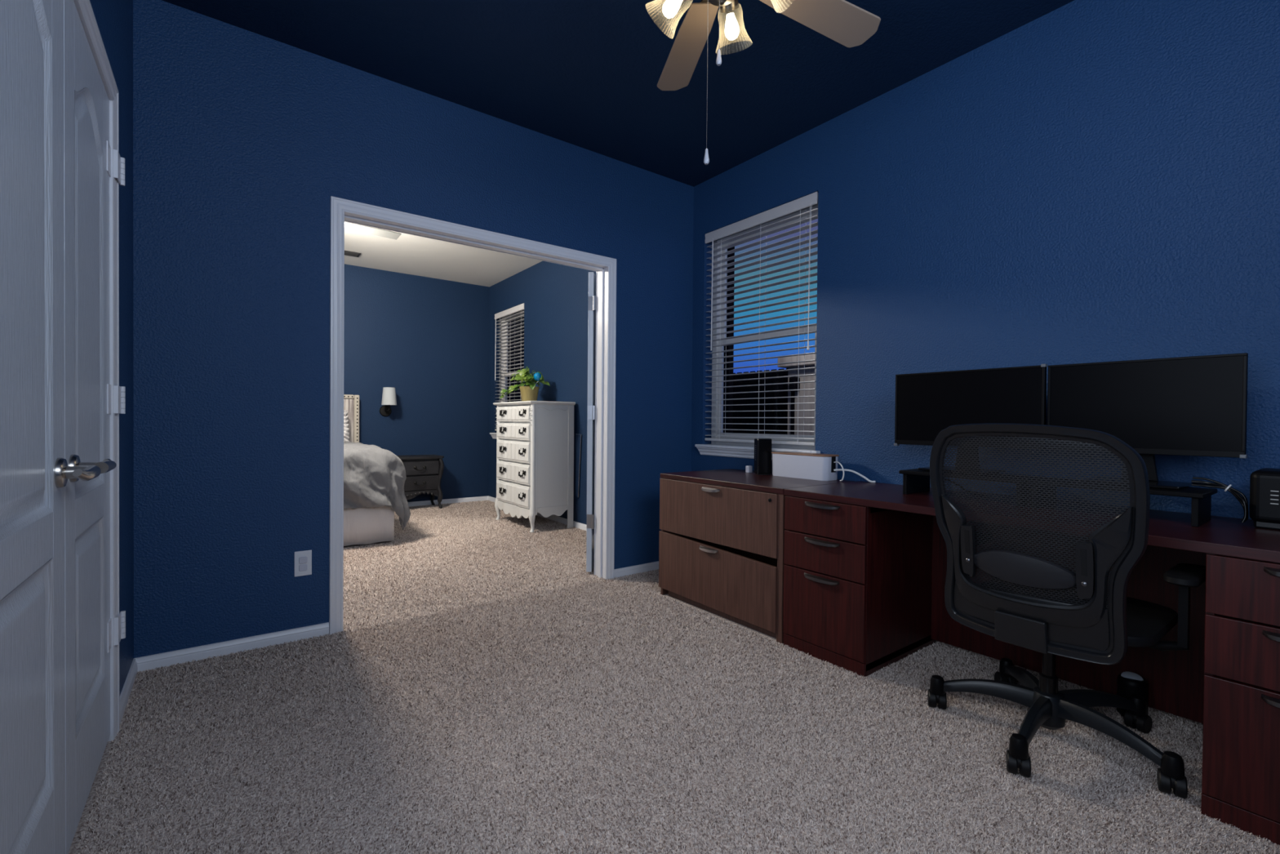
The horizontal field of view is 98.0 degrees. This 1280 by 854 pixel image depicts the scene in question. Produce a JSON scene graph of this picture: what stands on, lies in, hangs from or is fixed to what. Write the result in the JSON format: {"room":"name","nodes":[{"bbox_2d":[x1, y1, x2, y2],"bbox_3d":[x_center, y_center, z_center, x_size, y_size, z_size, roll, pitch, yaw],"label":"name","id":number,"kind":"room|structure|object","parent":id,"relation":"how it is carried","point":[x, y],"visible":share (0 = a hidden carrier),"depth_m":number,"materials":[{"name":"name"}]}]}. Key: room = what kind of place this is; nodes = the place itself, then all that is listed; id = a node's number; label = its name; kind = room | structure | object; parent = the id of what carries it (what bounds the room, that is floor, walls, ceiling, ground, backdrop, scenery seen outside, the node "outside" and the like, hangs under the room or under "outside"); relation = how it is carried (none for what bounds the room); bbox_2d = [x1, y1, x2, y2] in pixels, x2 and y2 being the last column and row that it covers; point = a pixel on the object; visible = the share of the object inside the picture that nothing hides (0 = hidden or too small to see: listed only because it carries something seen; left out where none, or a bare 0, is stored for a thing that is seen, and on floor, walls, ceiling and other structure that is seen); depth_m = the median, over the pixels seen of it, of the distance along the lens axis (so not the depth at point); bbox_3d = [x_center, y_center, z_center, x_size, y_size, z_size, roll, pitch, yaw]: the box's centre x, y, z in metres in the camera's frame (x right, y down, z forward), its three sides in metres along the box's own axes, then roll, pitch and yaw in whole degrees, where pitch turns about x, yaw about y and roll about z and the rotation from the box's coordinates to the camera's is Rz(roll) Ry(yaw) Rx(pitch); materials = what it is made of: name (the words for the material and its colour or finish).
{"room":"home office","nodes":[
{"label":"home office","id":0,"kind":"room"},
{"bbox_2d":[89,0,133,696],"bbox_3d":[-0.987,-0.353,0.720,0.140,2.743,3.700,0,1,-37],"label":"wall","id":1,"kind":"structure","parent":0,"point":[113,18],"depth_m":2.07,"materials":[{"name":"blue paint"}]},
{"bbox_2d":[0,0,101,853],"bbox_3d":[-1.097,-0.011,1.014,0.104,2.008,0.632,0,1,-37],"label":"door","id":2,"kind":"structure","parent":1,"relation":"in","point":[35,472],"depth_m":1.06,"materials":[{"name":"white paint"}]},
{"bbox_2d":[63,0,125,853],"bbox_3d":[-1.500,-0.020,1.551,0.104,2.008,0.705,0,1,-37],"label":"door","id":3,"kind":"structure","parent":1,"relation":"in","point":[86,147],"depth_m":1.48,"materials":[{"name":"white paint"}]},
{"bbox_2d":[73,0,119,741],"bbox_3d":[-1.295,-0.036,1.261,0.017,2.093,1.386,0,1,-37],"label":"trim","id":4,"kind":"structure","parent":1,"relation":"attached to","point":[84,8],"depth_m":1.77,"materials":[{"name":"white paint"}]},
{"bbox_2d":[119,657,137,725],"bbox_3d":[-1.885,0.969,2.042,0.013,0.057,0.542,0,1,-37],"label":"baseboard","id":5,"kind":"structure","parent":1,"relation":"attached to","point":[129,682],"depth_m":2.04,"materials":[{"name":"white paint"}]},
{"bbox_2d":[134,622,328,671],"bbox_3d":[-1.771,0.966,2.458,0.696,0.057,0.013,0,1,-37],"label":"baseboard","id":6,"kind":"structure","parent":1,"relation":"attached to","point":[169,658],"depth_m":2.43,"materials":[{"name":"white paint"}]},
{"bbox_2d":[133,0,693,657],"bbox_3d":[-1.498,-0.378,2.731,4.600,2.743,0.130,0,1,-37],"label":"wall","id":7,"kind":"structure","parent":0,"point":[243,140],"depth_m":2.53,"materials":[{"name":"blue paint"}]},
{"bbox_2d":[294,550,311,576],"bbox_3d":[-1.575,0.638,2.600,0.070,0.116,0.013,0,1,-37],"label":"wall outlet","id":8,"kind":"object","parent":7,"relation":"attached to","point":[303,559],"visible":1,"depth_m":2.60,"materials":[{"name":"white paint"}]},
{"bbox_2d":[298,564,307,571],"bbox_3d":[-1.574,0.658,2.599,0.034,0.031,0.003,0,1,-37],"label":"outlet","id":9,"kind":"object","parent":8,"relation":"attached to","point":[302,567],"depth_m":2.60,"materials":[{"name":"grey plastic"}]},
{"bbox_2d":[298,555,307,564],"bbox_3d":[-1.573,0.622,2.597,0.034,0.031,0.007,0,1,-37],"label":"outlet","id":10,"kind":"object","parent":8,"relation":"attached to","point":[302,559],"depth_m":2.60,"materials":[{"name":"grey plastic"}]},
{"bbox_2d":[343,264,489,502],"bbox_3d":[-3.755,-0.428,5.869,4.760,2.743,0.120,0,1,-37],"label":"wall","id":11,"kind":"structure","parent":0,"point":[426,339],"depth_m":6.67,"materials":[{"name":"blue paint"}]},
{"bbox_2d":[379,386,396,416],"bbox_3d":[-2.861,-0.283,6.323,0.160,0.326,0.232,0,1,-37],"label":"wall sconce","id":12,"kind":"object","parent":11,"relation":"attached to","point":[388,396],"visible":1,"depth_m":6.25,"materials":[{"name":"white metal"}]},
{"bbox_2d":[408,495,488,506],"bbox_3d":[-3.790,0.915,5.781,4.600,0.057,0.013,0,1,-37],"label":"baseboard","id":13,"kind":"structure","parent":11,"relation":"attached to","point":[477,498],"depth_m":6.86,"materials":[{"name":"white paint"}]},
{"bbox_2d":[161,0,1074,286],"bbox_3d":[-1.490,-1.799,2.738,4.900,0.100,7.850,0,1,-37],"label":"ceiling","id":14,"kind":"structure","parent":0,"point":[586,74],"depth_m":2.66,"materials":[{"name":"blue paint"}]},
{"bbox_2d":[344,250,360,257],"bbox_3d":[-3.118,-1.785,5.637,0.500,0.014,0.150,0,1,-37],"label":"ceiling vent","id":15,"kind":"object","parent":14,"relation":"in","point":[346,252],"visible":0.39,"depth_m":5.72,"materials":[{"name":"black metal"}]},
{"bbox_2d":[344,221,401,239],"bbox_3d":[-2.513,-1.604,4.210,1.332,0.338,1.362,0,1,-37],"label":"ceiling light","id":16,"kind":"object","parent":14,"relation":"hanging from","point":[371,230],"visible":0.07,"depth_m":4.50,"materials":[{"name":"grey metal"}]},
{"bbox_2d":[648,0,880,164],"bbox_3d":[0.292,-1.264,1.714,1.276,0.921,1.283,0,1,-37],"label":"ceiling fan","id":17,"kind":"object","parent":14,"relation":"hanging from","point":[845,23],"visible":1,"depth_m":1.96,"materials":[{"name":"grey metal"}]},
{"bbox_2d":[506,246,734,444],"bbox_3d":[-1.840,-1.444,11.112,0.080,5.300,10.030,0,1,-37],"label":"wall","id":18,"kind":"structure","parent":0,"point":[728,396],"depth_m":7.13,"materials":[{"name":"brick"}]},
{"bbox_2d":[67,500,1279,853],"bbox_3d":[-1.482,1.054,2.791,5.100,0.120,7.970,0,1,-37],"label":"floor","id":19,"kind":"structure","parent":0,"point":[73,850],"depth_m":1.66,"materials":[{"name":"beige carpet"}]},
{"bbox_2d":[343,394,394,546],"bbox_3d":[-3.425,0.299,4.806,2.133,1.285,1.924,0,1,-37],"label":"bed","id":20,"kind":"object","parent":19,"relation":"on","point":[362,525],"visible":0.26,"depth_m":4.58,"materials":[{"name":"grey fabric"}]},
{"bbox_2d":[343,409,349,441],"bbox_3d":[-3.376,0.018,5.729,0.673,0.402,0.175,0,1,-37],"label":"pillow","id":21,"kind":"object","parent":20,"relation":"on","point":[346,437],"visible":0.03,"depth_m":5.92,"materials":[{"name":"white fabric"}]},
{"bbox_2d":[343,440,410,529],"bbox_3d":[-3.111,0.488,4.642,2.025,0.734,1.506,0,1,-37],"label":"duvet","id":22,"kind":"object","parent":20,"relation":"on","point":[374,476],"visible":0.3,"depth_m":4.53,"materials":[{"name":"grey fabric"}]},
{"bbox_2d":[396,454,444,508],"bbox_3d":[-2.699,0.643,6.368,0.806,0.615,0.368,0,1,-37],"label":"nightstand","id":23,"kind":"object","parent":19,"relation":"on","point":[424,473],"visible":0.45,"depth_m":6.36,"materials":[{"name":"grey paint"}]},
{"bbox_2d":[75,499,1279,853],"bbox_3d":[-1.127,0.983,3.552,3.040,0.015,6.780,0,1,-37],"label":"carpet","id":24,"kind":"structure","parent":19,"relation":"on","point":[613,590],"depth_m":1.91,"materials":[{"name":"beige carpet"}]},
{"bbox_2d":[493,400,575,532],"bbox_3d":[-1.082,0.365,5.554,0.486,1.221,0.883,0,1,-37],"label":"dresser","id":25,"kind":"object","parent":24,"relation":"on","point":[535,439],"visible":1,"depth_m":5.27,"materials":[{"name":"white paint"}]},
{"bbox_2d":[500,367,550,400],"bbox_3d":[-1.178,-0.433,5.658,0.418,0.372,0.386,0,1,-37],"label":"potted plant","id":26,"kind":"object","parent":25,"relation":"on","point":[529,392],"visible":0.98,"depth_m":5.59,"materials":[{"name":"green plant"}]},
{"bbox_2d":[533,372,541,384],"bbox_3d":[-1.032,-0.471,5.614,0.083,0.160,0.083,0,1,-37],"label":"globe","id":27,"kind":"object","parent":26,"relation":"on","point":[537,375],"visible":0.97,"depth_m":5.58,"materials":[{"name":"blue glass"}]},
{"bbox_2d":[927,422,1205,798],"bbox_3d":[1.305,0.507,1.789,0.798,1.035,0.708,0,1,-37],"label":"office chair","id":28,"kind":"object","parent":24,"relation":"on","point":[1032,602],"visible":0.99,"depth_m":1.55,"materials":[{"name":"black plastic"}]},
{"bbox_2d":[1116,671,1148,716],"bbox_3d":[1.754,0.954,1.980,0.084,0.150,0.084,0,1,-37],"label":"trash can","id":29,"kind":"object","parent":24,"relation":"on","point":[1128,683],"visible":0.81,"depth_m":1.96,"materials":[{"name":"black plastic"}]},
{"bbox_2d":[658,468,855,643],"bbox_3d":[0.618,0.644,3.127,0.630,0.726,0.911,0,1,-37],"label":"filing cabinet","id":30,"kind":"object","parent":19,"relation":"on","point":[722,536],"visible":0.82,"depth_m":2.91,"materials":[{"name":"brown wood"}]},
{"bbox_2d":[745,465,752,472],"bbox_3d":[0.666,0.258,3.399,0.035,0.042,0.027,0,1,-37],"label":"power adapter","id":31,"kind":"object","parent":30,"relation":"on","point":[748,468],"visible":1,"depth_m":3.39,"materials":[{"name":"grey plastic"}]},
{"bbox_2d":[754,438,771,475],"bbox_3d":[0.726,0.175,3.288,0.091,0.212,0.058,0,1,-12],"label":"smart speaker","id":32,"kind":"object","parent":30,"relation":"on","point":[762,446],"visible":1,"depth_m":3.26,"materials":[{"name":"black plastic"}]},
{"bbox_2d":[771,451,839,480],"bbox_3d":[0.920,0.216,3.124,0.130,0.136,0.388,0,1,-37],"label":"cable box","id":33,"kind":"object","parent":30,"relation":"on","point":[813,466],"visible":1,"depth_m":3.04,"materials":[{"name":"grey plastic"}]},
{"bbox_2d":[833,461,844,480],"bbox_3d":[1.050,0.234,2.933,0.011,0.103,0.078,0,1,-21],"label":"cable","id":34,"kind":"object","parent":33,"relation":"attached to","point":[840,464],"visible":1,"depth_m":2.91,"materials":[{"name":"white plastic"}]},
{"bbox_2d":[782,480,1279,844],"bbox_3d":[1.459,0.662,2.041,0.669,0.726,1.829,0,1,-37],"label":"desk","id":35,"kind":"object","parent":19,"relation":"on","point":[865,566],"visible":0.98,"depth_m":2.00,"materials":[{"name":"brown wood"}]},
{"bbox_2d":[833,468,875,482],"bbox_3d":[1.125,0.255,2.918,0.207,0.065,0.017,1,1,29],"label":"cable","id":36,"kind":"object","parent":35,"relation":"on","point":[835,469],"visible":0.95,"depth_m":2.91,"materials":[{"name":"white plastic"}]},
{"bbox_2d":[898,468,1044,506],"bbox_3d":[1.367,0.244,2.312,0.240,0.104,0.473,0,1,-37],"label":"monitor stand","id":37,"kind":"object","parent":35,"relation":"on","point":[914,481],"visible":0.41,"depth_m":2.42,"materials":[{"name":"black plastic"}]},
{"bbox_2d":[893,364,1047,474],"bbox_3d":[1.375,-0.029,2.377,0.220,0.436,0.600,0,1,-37],"label":"monitor","id":38,"kind":"object","parent":37,"relation":"on","point":[927,403],"visible":0.71,"depth_m":2.37,"materials":[{"name":"black plastic"}]},
{"bbox_2d":[898,468,1044,483],"bbox_3d":[1.368,0.200,2.312,0.240,0.015,0.473,0,1,-37],"label":"shelf","id":39,"kind":"object","parent":37,"relation":"attached to","point":[914,473],"depth_m":2.34,"materials":[{"name":"black plastic"}]},
{"bbox_2d":[1026,476,1217,527],"bbox_3d":[1.654,0.250,1.931,0.240,0.104,0.461,0,1,-37],"label":"monitor stand","id":40,"kind":"object","parent":35,"relation":"on","point":[1201,509],"visible":0.59,"depth_m":1.75,"materials":[{"name":"black plastic"}]},
{"bbox_2d":[1026,476,1217,498],"bbox_3d":[1.654,0.206,1.930,0.240,0.015,0.461,0,1,-37],"label":"shelf","id":41,"kind":"object","parent":40,"relation":"attached to","point":[1193,492],"depth_m":1.76,"materials":[{"name":"black plastic"}]},
{"bbox_2d":[1046,352,1248,489],"bbox_3d":[1.721,-0.018,1.929,0.220,0.430,0.523,0,1,-37],"label":"monitor","id":42,"kind":"object","parent":40,"relation":"on","point":[1196,406],"visible":0.78,"depth_m":1.88,"materials":[{"name":"black plastic"}]},
{"bbox_2d":[1191,476,1248,523],"bbox_3d":[1.848,0.231,1.774,0.043,0.132,0.125,0,1,-37],"label":"cable bundle","id":43,"kind":"object","parent":35,"relation":"on","point":[1243,501],"visible":1,"depth_m":1.76,"materials":[{"name":"black plastic"}]},
{"bbox_2d":[1248,467,1279,530],"bbox_3d":[1.985,0.220,1.667,0.188,0.176,0.200,0,1,-37],"label":"speaker","id":44,"kind":"object","parent":35,"relation":"on","point":[1264,483],"visible":1,"depth_m":1.67,"materials":[{"name":"black plastic"}]},
{"bbox_2d":[488,0,1279,524],"bbox_3d":[0.393,-0.377,4.176,0.160,2.743,7.570,0,1,-37],"label":"wall","id":45,"kind":"structure","parent":0,"point":[1088,181],"depth_m":2.36,"materials":[{"name":"blue paint"}]},
{"bbox_2d":[328,195,616,634],"bbox_3d":[-0.868,-0.052,3.209,1.647,2.093,0.164,0,1,-37],"label":"door frame","id":46,"kind":"structure","parent":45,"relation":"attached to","point":[338,206],"depth_m":3.07,"materials":[{"name":"white paint"}]},
{"bbox_2d":[489,309,524,439],"bbox_3d":[-1.534,-0.632,6.705,0.201,1.573,0.937,0,1,-37],"label":"window","id":47,"kind":"structure","parent":45,"relation":"in","point":[493,434],"depth_m":7.03,"materials":[{"name":"white plastic"}]},
{"bbox_2d":[494,302,524,431],"bbox_3d":[-1.562,-0.681,6.683,0.082,1.467,0.849,0,1,-37],"label":"window blind","id":48,"kind":"object","parent":47,"relation":"attached to","point":[520,307],"visible":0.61,"depth_m":6.71,"materials":[{"name":"grey plastic"}]},
{"bbox_2d":[487,495,586,530],"bbox_3d":[-0.837,0.941,5.669,0.013,0.057,3.740,0,1,-37],"label":"baseboard","id":49,"kind":"structure","parent":45,"relation":"attached to","point":[578,525],"depth_m":5.60,"materials":[{"name":"white paint"}]},
{"bbox_2d":[575,433,581,497],"bbox_3d":[-0.590,0.371,5.333,0.010,0.608,0.099,0,1,-37],"label":"frame","id":50,"kind":"object","parent":45,"relation":"attached to","point":[578,437],"visible":1,"depth_m":5.34,"materials":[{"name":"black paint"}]},
{"bbox_2d":[586,271,595,572],"bbox_3d":[-0.304,-0.034,4.088,0.058,2.012,0.770,1,1,4],"label":"door","id":51,"kind":"structure","parent":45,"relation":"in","point":[592,277],"depth_m":3.73,"materials":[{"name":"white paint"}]},
{"bbox_2d":[613,560,658,577],"bbox_3d":[0.100,0.967,3.863,0.684,0.057,0.013,0,1,-37],"label":"baseboard","id":52,"kind":"structure","parent":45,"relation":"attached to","point":[623,571],"depth_m":3.76,"materials":[{"name":"white paint"}]},
{"bbox_2d":[694,203,820,460],"bbox_3d":[0.782,-0.582,3.621,0.201,1.573,1.016,0,1,-37],"label":"window","id":53,"kind":"structure","parent":45,"relation":"in","point":[729,449],"depth_m":3.81,"materials":[{"name":"white plastic"}]},
{"bbox_2d":[704,191,817,445],"bbox_3d":[0.754,-0.631,3.599,0.083,1.467,0.928,0,1,-37],"label":"window blind","id":54,"kind":"object","parent":53,"relation":"attached to","point":[811,199],"visible":0.91,"depth_m":3.55,"materials":[{"name":"grey plastic"}]},
{"label":"outside","id":55,"kind":"structure","parent":0,"visible":0},
{"bbox_3d":[2.229,1.233,11.729,11.830,0.200,18.000,0,1,-37],"label":"yard","id":56,"kind":"structure","parent":55,"visible":0},
{"bbox_2d":[733,368,788,448],"bbox_3d":[0.124,0.100,11.077,0.020,2.045,8.516,0,1,-37],"label":"picket fence","id":57,"kind":"object","parent":56,"relation":"on","point":[774,380],"visible":0.04,"depth_m":8.70,"materials":[{"name":"brown wood"}]},
{"bbox_2d":[777,354,814,449],"bbox_3d":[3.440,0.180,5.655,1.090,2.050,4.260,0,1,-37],"label":"neighbouring house","id":58,"kind":"structure","parent":56,"relation":"on","point":[809,357],"depth_m":6.87,"materials":[{"name":"beige"}]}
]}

